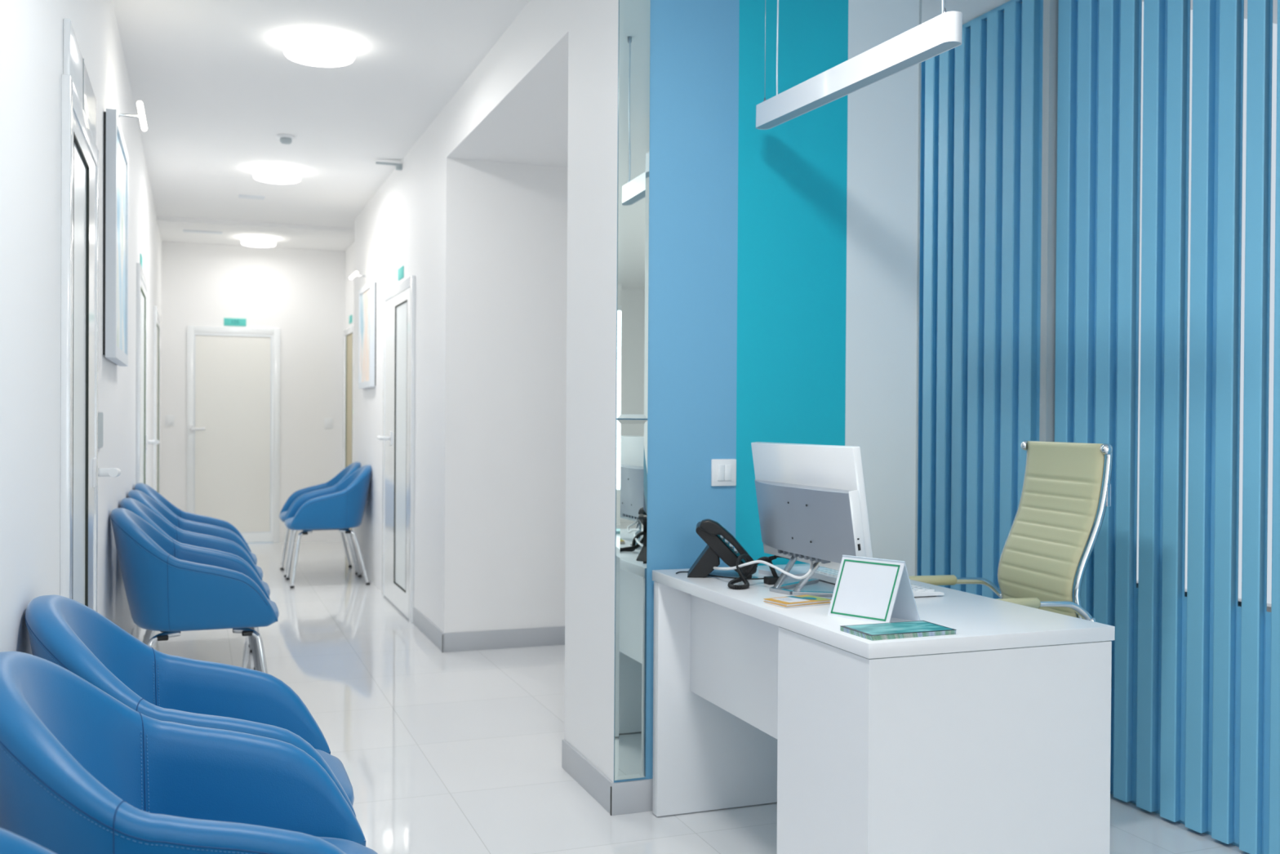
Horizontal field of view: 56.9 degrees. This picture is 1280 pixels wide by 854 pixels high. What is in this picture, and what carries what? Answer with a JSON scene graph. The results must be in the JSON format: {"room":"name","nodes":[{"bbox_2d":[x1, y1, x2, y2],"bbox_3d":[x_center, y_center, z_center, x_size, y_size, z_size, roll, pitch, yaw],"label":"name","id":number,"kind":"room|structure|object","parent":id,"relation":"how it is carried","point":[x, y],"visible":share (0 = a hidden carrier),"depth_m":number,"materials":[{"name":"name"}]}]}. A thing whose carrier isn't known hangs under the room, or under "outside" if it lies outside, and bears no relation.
{"room":"clinic reception area","nodes":[
{"label":"clinic reception area","id":0,"kind":"room"},
{"bbox_2d":[0,0,161,654],"bbox_3d":[-1.305,-0.310,2.418,0.120,3.000,18.250,0,0,-21],"label":"wall","id":1,"kind":"structure","parent":0,"point":[32,31],"depth_m":2.60,"materials":[{"name":"white paint"}]},
{"bbox_2d":[60,17,120,611],"bbox_3d":[-1.533,0.082,3.330,0.096,2.200,0.890,0,0,-21],"label":"door","id":2,"kind":"structure","parent":1,"relation":"in","point":[80,472],"depth_m":3.23,"materials":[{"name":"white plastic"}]},
{"bbox_2d":[97,411,102,448],"bbox_3d":[-1.825,0.010,3.983,0.012,0.124,0.220,0,0,-21],"label":"plate","id":3,"kind":"object","parent":1,"relation":"attached to","point":[100,413],"visible":0.55,"depth_m":3.97,"materials":[{"name":"grey plastic"}]},
{"bbox_2d":[102,108,128,366],"bbox_3d":[-2.019,-0.690,4.555,0.042,0.880,0.800,0,0,-21],"label":"framed picture","id":4,"kind":"object","parent":1,"relation":"attached to","point":[116,157],"visible":1,"depth_m":4.19,"materials":[{"name":"white"}]},
{"bbox_2d":[117,100,146,130],"bbox_3d":[-1.981,-1.183,4.565,0.125,0.066,0.420,0,0,-21],"label":"picture light","id":5,"kind":"object","parent":1,"relation":"attached to","point":[141,115],"visible":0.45,"depth_m":4.56,"materials":[{"name":"silver metal"}]},
{"bbox_2d":[130,622,136,637],"bbox_3d":[-2.240,1.116,5.082,0.009,0.098,2.830,0,0,-21],"label":"baseboard","id":6,"kind":"structure","parent":1,"relation":"attached to","point":[134,629],"depth_m":6.25,"materials":[{"name":"grey tile"}]},
{"bbox_2d":[140,253,142,268],"bbox_3d":[-2.936,-0.973,6.953,0.006,0.072,0.200,0,0,-21],"label":"room sign","id":7,"kind":"object","parent":1,"relation":"attached to","point":[141,257],"visible":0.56,"depth_m":6.92,"materials":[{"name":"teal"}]},
{"bbox_2d":[135,262,159,636],"bbox_3d":[-2.890,0.122,6.949,0.096,2.050,1.000,0,0,-21],"label":"door","id":8,"kind":"structure","parent":1,"relation":"in","point":[141,437],"depth_m":6.88,"materials":[{"name":"white plastic"}]},
{"bbox_2d":[153,306,159,493],"bbox_3d":[-3.884,0.097,9.492,0.020,2.050,1.000,0,0,-21],"label":"door","id":9,"kind":"structure","parent":1,"relation":"in","point":[156,314],"depth_m":9.44,"materials":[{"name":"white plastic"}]},
{"bbox_2d":[156,216,354,236],"bbox_3d":[-3.186,-1.690,9.987,1.664,0.035,0.270,0,0,-21],"label":"ceiling beam","id":10,"kind":"structure","parent":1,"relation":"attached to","point":[161,220],"depth_m":9.90,"materials":[{"name":"white paint"}]},
{"bbox_2d":[160,241,345,542],"bbox_3d":[-3.634,-0.390,11.354,2.034,3.000,0.120,0,0,-21],"label":"wall","id":11,"kind":"structure","parent":0,"point":[300,293],"depth_m":11.37,"materials":[{"name":"white paint"}]},
{"bbox_2d":[164,414,174,425],"bbox_3d":[-4.383,-0.062,11.006,0.080,0.100,0.012,0,0,-21],"label":"light switch","id":12,"kind":"object","parent":11,"relation":"attached to","point":[169,419],"visible":1,"depth_m":11.00,"materials":[{"name":"white plastic"}]},
{"bbox_2d":[186,325,280,543],"bbox_3d":[-3.838,0.083,11.167,0.835,2.055,0.096,0,0,-21],"label":"door","id":13,"kind":"structure","parent":11,"relation":"in","point":[233,373],"depth_m":11.21,"materials":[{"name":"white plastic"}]},
{"bbox_2d":[223,317,246,326],"bbox_3d":[-3.841,-0.995,11.202,0.200,0.072,0.008,0,0,-21],"label":"room sign","id":14,"kind":"object","parent":11,"relation":"attached to","point":[227,322],"visible":1,"depth_m":11.20,"materials":[{"name":"teal plastic"}]},
{"bbox_2d":[324,417,333,428],"bbox_3d":[-3.035,-0.037,11.511,0.080,0.100,0.012,0,0,-21],"label":"light switch","id":15,"kind":"object","parent":11,"relation":"attached to","point":[328,422],"visible":1,"depth_m":11.51,"materials":[{"name":"white plastic"}]},
{"bbox_2d":[112,0,529,251],"bbox_3d":[-2.019,-1.766,7.375,2.014,0.170,8.440,0,0,-21],"label":"ceiling","id":16,"kind":"structure","parent":0,"point":[215,83],"depth_m":5.92,"materials":[{"name":"white paint"}]},
{"bbox_2d":[182,229,222,234],"bbox_3d":[-3.835,-1.711,10.358,0.320,0.006,0.120,0,0,-21],"label":"ceiling hatch","id":17,"kind":"object","parent":16,"relation":"attached to","point":[184,230],"visible":1,"depth_m":10.35,"materials":[{"name":"white"}]},
{"bbox_2d":[238,194,264,199],"bbox_3d":[-2.859,-1.693,8.695,0.180,0.006,0.120,0,0,-21],"label":"ceiling vent","id":18,"kind":"object","parent":16,"relation":"in","point":[241,196],"visible":1,"depth_m":8.68,"materials":[{"name":"white"}]},
{"bbox_2d":[240,235,275,247],"bbox_3d":[-3.457,-1.679,10.703,0.300,0.070,0.300,0,0,-21],"label":"ceiling lamp","id":19,"kind":"object","parent":16,"relation":"attached to","point":[251,241],"visible":1,"depth_m":10.60,"materials":[{"name":"white plastic"}]},
{"bbox_2d":[253,165,301,183],"bbox_3d":[-2.380,-1.651,7.743,0.300,0.070,0.300,0,0,-21],"label":"ceiling lamp","id":20,"kind":"object","parent":16,"relation":"attached to","point":[268,174],"visible":1,"depth_m":7.65,"materials":[{"name":"white plastic"}]},
{"bbox_2d":[276,133,294,144],"bbox_3d":[-2.040,-1.655,6.802,0.100,0.044,0.100,0,0,-21],"label":"smoke detector","id":21,"kind":"object","parent":16,"relation":"attached to","point":[286,139],"visible":1,"depth_m":6.78,"materials":[{"name":"white plastic"}]},
{"bbox_2d":[283,32,355,66],"bbox_3d":[-1.385,-1.625,5.104,0.300,0.070,0.300,0,0,-21],"label":"ceiling lamp","id":22,"kind":"object","parent":16,"relation":"attached to","point":[313,49],"visible":1,"depth_m":5.02,"materials":[{"name":"white plastic"}]},
{"bbox_2d":[344,241,354,329],"bbox_3d":[-2.435,-0.377,10.698,0.250,3.000,1.950,0,0,-21],"label":"wall","id":23,"kind":"structure","parent":0,"point":[349,252],"depth_m":11.20,"materials":[{"name":"white paint"}]},
{"bbox_2d":[342,325,353,546],"bbox_3d":[-2.745,0.092,11.136,0.020,2.050,0.780,0,0,-21],"label":"door","id":24,"kind":"structure","parent":23,"relation":"in","point":[348,394],"depth_m":11.20,"materials":[{"name":"beige plastic"}]},
{"bbox_2d":[349,314,352,324],"bbox_3d":[-2.718,-1.012,11.093,0.006,0.072,0.200,0,0,-21],"label":"room sign","id":25,"kind":"object","parent":23,"relation":"attached to","point":[350,316],"visible":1,"depth_m":11.08,"materials":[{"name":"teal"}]},
{"bbox_2d":[352,105,475,633],"bbox_3d":[-1.608,-0.352,7.922,0.150,3.000,3.830,0,0,-21],"label":"wall","id":26,"kind":"structure","parent":0,"point":[421,219],"depth_m":6.45,"materials":[{"name":"white paint"}]},
{"bbox_2d":[349,271,370,281],"bbox_3d":[-2.064,-1.099,8.753,0.135,0.066,0.360,0,0,-21],"label":"picture light","id":27,"kind":"object","parent":26,"relation":"attached to","point":[356,273],"visible":0.8,"depth_m":8.75,"materials":[{"name":"silver metal"}]},
{"bbox_2d":[358,280,376,388],"bbox_3d":[-2.027,-0.671,8.771,0.042,0.760,0.660,0,0,-21],"label":"framed picture","id":28,"kind":"object","parent":26,"relation":"attached to","point":[367,293],"visible":1,"depth_m":8.64,"materials":[{"name":"white"}]},
{"bbox_2d":[375,161,402,170],"bbox_3d":[-1.573,-1.637,7.405,0.163,0.038,0.040,0,0,-21],"label":"security camera","id":29,"kind":"object","parent":26,"relation":"in","point":[398,166],"depth_m":7.40,"materials":[{"name":"grey paint"}]},
{"bbox_2d":[377,275,415,622],"bbox_3d":[-1.573,0.127,7.475,0.096,2.050,1.140,0,0,-21],"label":"door","id":30,"kind":"structure","parent":26,"relation":"in","point":[397,438],"depth_m":7.43,"materials":[{"name":"white plastic"}]},
{"bbox_2d":[397,265,404,280],"bbox_3d":[-1.506,-0.968,7.436,0.006,0.072,0.200,0,0,-21],"label":"room sign","id":31,"kind":"object","parent":26,"relation":"attached to","point":[401,270],"visible":1,"depth_m":7.43,"materials":[{"name":"teal plastic"}]},
{"bbox_2d":[413,607,444,652],"bbox_3d":[-1.172,1.112,6.520,0.009,0.098,0.888,0,0,-21],"label":"baseboard","id":32,"kind":"structure","parent":26,"relation":"attached to","point":[431,631],"depth_m":6.46,"materials":[{"name":"grey tile"}]},
{"bbox_2d":[446,0,568,167],"bbox_3d":[-0.154,-1.602,5.267,1.000,0.444,2.140,0,0,-21],"label":"lintel","id":33,"kind":"object","parent":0,"point":[513,108],"visible":0.36,"depth_m":5.17,"materials":[{"name":"white paint"}]},
{"bbox_2d":[472,160,567,631],"bbox_3d":[-0.455,-0.334,6.379,0.925,3.000,0.130,0,0,-21],"label":"wall","id":34,"kind":"structure","parent":0,"point":[521,237],"depth_m":6.24,"materials":[{"name":"white paint"}]},
{"bbox_2d":[444,626,564,652],"bbox_3d":[-0.545,1.118,6.285,1.000,0.098,0.009,0,0,-21],"label":"baseboard","id":35,"kind":"structure","parent":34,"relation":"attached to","point":[544,636],"depth_m":6.22,"materials":[{"name":"grey tile"}]},
{"bbox_2d":[136,540,1248,853],"bbox_3d":[1.276,1.224,3.401,5.614,0.050,18.450,0,0,-21],"label":"floor","id":36,"kind":"structure","parent":0,"point":[439,752],"depth_m":4.50,"materials":[{"name":"white tile"}]},
{"bbox_2d":[0,827,56,853],"bbox_3d":[-0.421,0.776,1.110,0.619,0.858,0.574,0,0,-21],"label":"chair","id":37,"kind":"object","parent":36,"relation":"on","point":[11,842],"visible":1,"depth_m":1.23,"materials":[{"name":"blue leather"}]},
{"bbox_2d":[0,651,377,853],"bbox_3d":[-0.697,0.769,1.845,0.619,0.858,0.574,0,0,-21],"label":"chair","id":38,"kind":"object","parent":36,"relation":"on","point":[82,771],"visible":1,"depth_m":1.93,"materials":[{"name":"blue leather"}]},
{"bbox_2d":[24,595,355,816],"bbox_3d":[-0.911,0.764,2.416,0.619,0.858,0.574,0,0,-21],"label":"chair","id":39,"kind":"object","parent":36,"relation":"on","point":[64,632],"visible":0.46,"depth_m":2.55,"materials":[{"name":"blue leather"}]},
{"bbox_2d":[110,507,279,673],"bbox_3d":[-1.745,0.742,4.639,0.619,0.858,0.574,0,0,-21],"label":"chair","id":40,"kind":"object","parent":36,"relation":"on","point":[171,588],"visible":0.93,"depth_m":4.40,"materials":[{"name":"blue leather"}]},
{"bbox_2d":[120,497,270,670],"bbox_3d":[-1.955,0.737,5.201,0.619,0.858,0.574,0,0,-21],"label":"chair","id":41,"kind":"object","parent":36,"relation":"on","point":[185,539],"visible":0.27,"depth_m":5.37,"materials":[{"name":"blue leather"}]},
{"bbox_2d":[127,489,262,670],"bbox_3d":[-2.166,0.732,5.763,0.619,0.858,0.574,0,0,-21],"label":"chair","id":42,"kind":"object","parent":36,"relation":"on","point":[183,526],"visible":0.29,"depth_m":5.93,"materials":[{"name":"blue leather"}]},
{"bbox_2d":[133,483,257,647],"bbox_3d":[-2.377,0.726,6.325,0.619,0.858,0.574,0,0,-21],"label":"chair","id":43,"kind":"object","parent":36,"relation":"on","point":[184,516],"visible":0.25,"depth_m":6.49,"materials":[{"name":"blue leather"}]},
{"bbox_2d":[279,462,360,577],"bbox_3d":[-2.494,0.704,9.229,0.619,0.858,0.574,0,0,-21],"label":"chair","id":44,"kind":"object","parent":36,"relation":"on","point":[346,472],"visible":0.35,"depth_m":9.34,"materials":[{"name":"blue leather"}]},
{"bbox_2d":[284,465,371,588],"bbox_3d":[-2.280,0.710,8.658,0.619,0.858,0.574,0,0,-21],"label":"chair","id":45,"kind":"object","parent":36,"relation":"on","point":[341,507],"visible":1,"depth_m":8.45,"materials":[{"name":"blue leather"}]},
{"bbox_2d":[652,563,1115,853],"bbox_3d":[0.556,0.819,3.159,0.645,0.746,1.250,0,0,-21],"label":"reception desk","id":46,"kind":"object","parent":36,"relation":"on","point":[993,735],"visible":0.93,"depth_m":2.65,"materials":[{"name":"white laminate"}]},
{"bbox_2d":[687,519,756,577],"bbox_3d":[0.243,0.356,3.513,0.202,0.172,0.178,0,0,3],"label":"desk phone","id":47,"kind":"object","parent":46,"relation":"on","point":[717,539],"visible":0.93,"depth_m":3.44,"materials":[{"name":"black plastic"}]},
{"bbox_2d":[713,560,813,579],"bbox_3d":[0.319,0.376,3.281,0.060,0.093,0.488,0,0,-32],"label":"cable","id":48,"kind":"object","parent":47,"relation":"attached to","point":[808,573],"visible":0.92,"depth_m":3.19,"materials":[{"name":"white plastic"}]},
{"bbox_2d":[707,555,790,584],"bbox_3d":[0.327,0.383,3.388,0.071,0.120,0.414,0,1,-39],"label":"power cable","id":49,"kind":"object","parent":46,"relation":"on","point":[766,580],"visible":0.66,"depth_m":3.33,"materials":[{"name":"black plastic"}]},
{"bbox_2d":[727,553,772,589],"bbox_3d":[0.309,0.403,3.321,0.087,0.083,0.224,1,0,32],"label":"coiled cord","id":50,"kind":"object","parent":46,"relation":"on","point":[742,577],"visible":0.94,"depth_m":3.29,"materials":[{"name":"black plastic"}]},
{"bbox_2d":[758,565,833,578],"bbox_3d":[0.479,0.437,3.559,0.200,0.012,0.140,0,0,-33],"label":"paper stack","id":51,"kind":"object","parent":46,"relation":"on","point":[801,571],"visible":0.43,"depth_m":3.54,"materials":[{"name":"white"}]},
{"bbox_2d":[763,600,830,608],"bbox_3d":[0.397,0.444,2.981,0.142,0.006,0.094,0,0,-29],"label":"booklet","id":52,"kind":"object","parent":46,"relation":"on","point":[765,602],"visible":0.5,"depth_m":2.94,"materials":[{"name":"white paper"}]},
{"bbox_2d":[763,594,831,605],"bbox_3d":[0.397,0.437,2.981,0.142,0.006,0.094,0,0,-32],"label":"booklet","id":53,"kind":"object","parent":52,"relation":"on","point":[799,599],"visible":0.99,"depth_m":2.97,"materials":[{"name":"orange paper"}]},
{"bbox_2d":[772,595,829,602],"bbox_3d":[0.405,0.434,2.986,0.122,0.001,0.093,0,0,-32],"label":"print","id":54,"kind":"object","parent":53,"relation":"on","point":[799,598],"depth_m":2.97,"materials":[{"name":"multicoloured paper"}]},
{"bbox_2d":[751,441,872,596],"bbox_3d":[0.506,0.245,3.143,0.253,0.402,0.564,0,0,-21],"label":"computer monitor","id":55,"kind":"object","parent":46,"relation":"on","point":[811,498],"visible":0.85,"depth_m":3.05,"materials":[{"name":"white plastic"}]},
{"bbox_2d":[827,555,919,622],"bbox_3d":[0.548,0.379,2.770,0.093,0.143,0.196,0,1,-44],"label":"tent card","id":56,"kind":"object","parent":46,"relation":"on","point":[870,589],"visible":0.95,"depth_m":2.75,"materials":[{"name":"white paper"}]},
{"bbox_2d":[811,568,943,597],"bbox_3d":[0.649,0.433,3.292,0.170,0.026,0.430,0,0,-21],"label":"keyboard","id":57,"kind":"object","parent":46,"relation":"on","point":[828,575],"visible":0.14,"depth_m":3.32,"materials":[{"name":"white plastic"}]},
{"bbox_2d":[840,629,955,640],"bbox_3d":[0.565,0.449,2.589,0.217,0.003,0.125,0,0,-23],"label":"leaflet","id":58,"kind":"object","parent":46,"relation":"on","point":[895,637],"visible":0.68,"depth_m":2.53,"materials":[{"name":"paper"}]},
{"bbox_2d":[840,627,955,639],"bbox_3d":[0.565,0.446,2.589,0.217,0.003,0.125,0,0,-22],"label":"leaflet","id":59,"kind":"object","parent":58,"relation":"on","point":[842,628],"visible":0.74,"depth_m":2.53,"materials":[{"name":"paper"}]},
{"bbox_2d":[840,620,956,637],"bbox_3d":[0.565,0.442,2.589,0.217,0.004,0.125,0,0,-21],"label":"leaflet","id":60,"kind":"object","parent":59,"relation":"on","point":[893,628],"visible":1,"depth_m":2.58,"materials":[{"name":"blue paper"}]},
{"bbox_2d":[908,440,1112,622],"bbox_3d":[1.015,0.621,3.471,0.568,1.152,0.546,0,0,-13],"label":"office chair","id":61,"kind":"object","parent":36,"relation":"on","point":[1045,544],"visible":0.36,"depth_m":3.48,"materials":[{"name":"beige leather"}]},
{"bbox_2d":[1039,0,1058,441],"bbox_3d":[1.418,-0.180,4.085,0.057,2.750,0.033,0,0,-21],"label":"trim","id":62,"kind":"structure","parent":36,"relation":"on","point":[1050,55],"depth_m":4.07,"materials":[{"name":"grey paint"}]},
{"bbox_2d":[564,0,919,815],"bbox_3d":[0.338,-0.311,4.038,1.084,3.000,0.529,0,0,-21],"label":"wall","id":63,"kind":"structure","parent":0,"point":[783,277],"depth_m":3.80,"materials":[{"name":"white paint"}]},
{"bbox_2d":[561,739,613,813],"bbox_3d":[-0.176,1.138,3.865,0.009,0.098,0.520,0,0,-21],"label":"baseboard","id":64,"kind":"structure","parent":63,"relation":"attached to","point":[580,769],"depth_m":3.84,"materials":[{"name":"grey tile"}]},
{"bbox_2d":[610,786,611,815],"bbox_3d":[-0.089,1.145,3.615,0.002,0.088,0.006,0,0,-21],"label":"trim","id":65,"kind":"structure","parent":63,"relation":"attached to","point":[611,786],"depth_m":3.61,"materials":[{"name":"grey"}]},
{"bbox_2d":[613,0,650,780],"bbox_3d":[-0.023,-0.234,3.628,0.101,2.634,0.006,0,0,-21],"label":"wall mirror","id":66,"kind":"object","parent":63,"relation":"attached to","point":[634,15],"visible":1,"depth_m":3.63,"materials":[{"name":"silver mirror"}]},
{"bbox_2d":[711,458,736,486],"bbox_3d":[0.266,0.144,3.736,0.086,0.086,0.012,0,0,-21],"label":"light switch","id":67,"kind":"object","parent":63,"relation":"attached to","point":[723,471],"visible":1,"depth_m":3.73,"materials":[{"name":"white plastic"}]},
{"bbox_2d":[915,0,921,575],"bbox_3d":[0.846,-0.185,4.233,0.006,2.750,0.525,0,0,-21],"label":"trim","id":68,"kind":"structure","parent":63,"relation":"attached to","point":[920,1],"depth_m":3.99,"materials":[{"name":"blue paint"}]},
{"bbox_2d":[921,0,1022,28],"bbox_3d":[0.863,-1.693,5.370,0.825,0.250,2.660,0,0,-21],"label":"ceiling","id":69,"kind":"structure","parent":0,"point":[971,10],"depth_m":4.39,"materials":[{"name":"white paint"}]},
{"bbox_2d":[916,0,1043,599],"bbox_3d":[1.272,-0.191,4.525,0.040,2.740,0.810,0,0,-21],"label":"wall panel","id":70,"kind":"object","parent":69,"relation":"hanging from","point":[980,170],"visible":0.52,"depth_m":4.47,"materials":[{"name":"blue"}]},
{"bbox_2d":[1110,791,1239,847],"bbox_3d":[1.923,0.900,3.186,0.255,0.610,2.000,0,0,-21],"label":"baseboard","id":71,"kind":"structure","parent":0,"point":[1111,793],"depth_m":3.57,"materials":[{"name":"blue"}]},
{"bbox_2d":[1136,0,1277,612],"bbox_3d":[1.953,-0.475,3.184,0.050,2.140,2.000,0,0,-21],"label":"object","id":72,"kind":"structure","parent":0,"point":[1274,2],"depth_m":3.55,"materials":[{"name":"white plastic"}]},
{"bbox_2d":[1054,0,1279,853],"bbox_3d":[1.767,-0.178,3.190,0.040,2.740,1.859,0,0,-21],"label":"wall panel","id":73,"kind":"object","parent":72,"relation":"attached to","point":[1195,677],"visible":0.82,"depth_m":3.56,"materials":[{"name":"blue"}]},
{"bbox_3d":[2.729,-1.638,-0.589,5.314,0.250,9.810,0,0,-21],"label":"ceiling","id":74,"kind":"structure","parent":0,"visible":0},
{"bbox_2d":[755,0,962,129],"bbox_3d":[0.550,-1.220,3.169,0.048,0.668,1.014,0,0,-21],"label":"pendant lamp","id":75,"kind":"object","parent":74,"relation":"hanging from","point":[943,33],"visible":1,"depth_m":3.04,"materials":[{"name":"white metal"}]},
{"bbox_2d":[756,41,960,128],"bbox_3d":[0.548,-0.903,3.172,0.043,0.005,1.007,0,2,-21],"label":"diffuser","id":76,"kind":"object","parent":75,"relation":"attached to","point":[922,51],"depth_m":3.09,"materials":[{"name":"white"}]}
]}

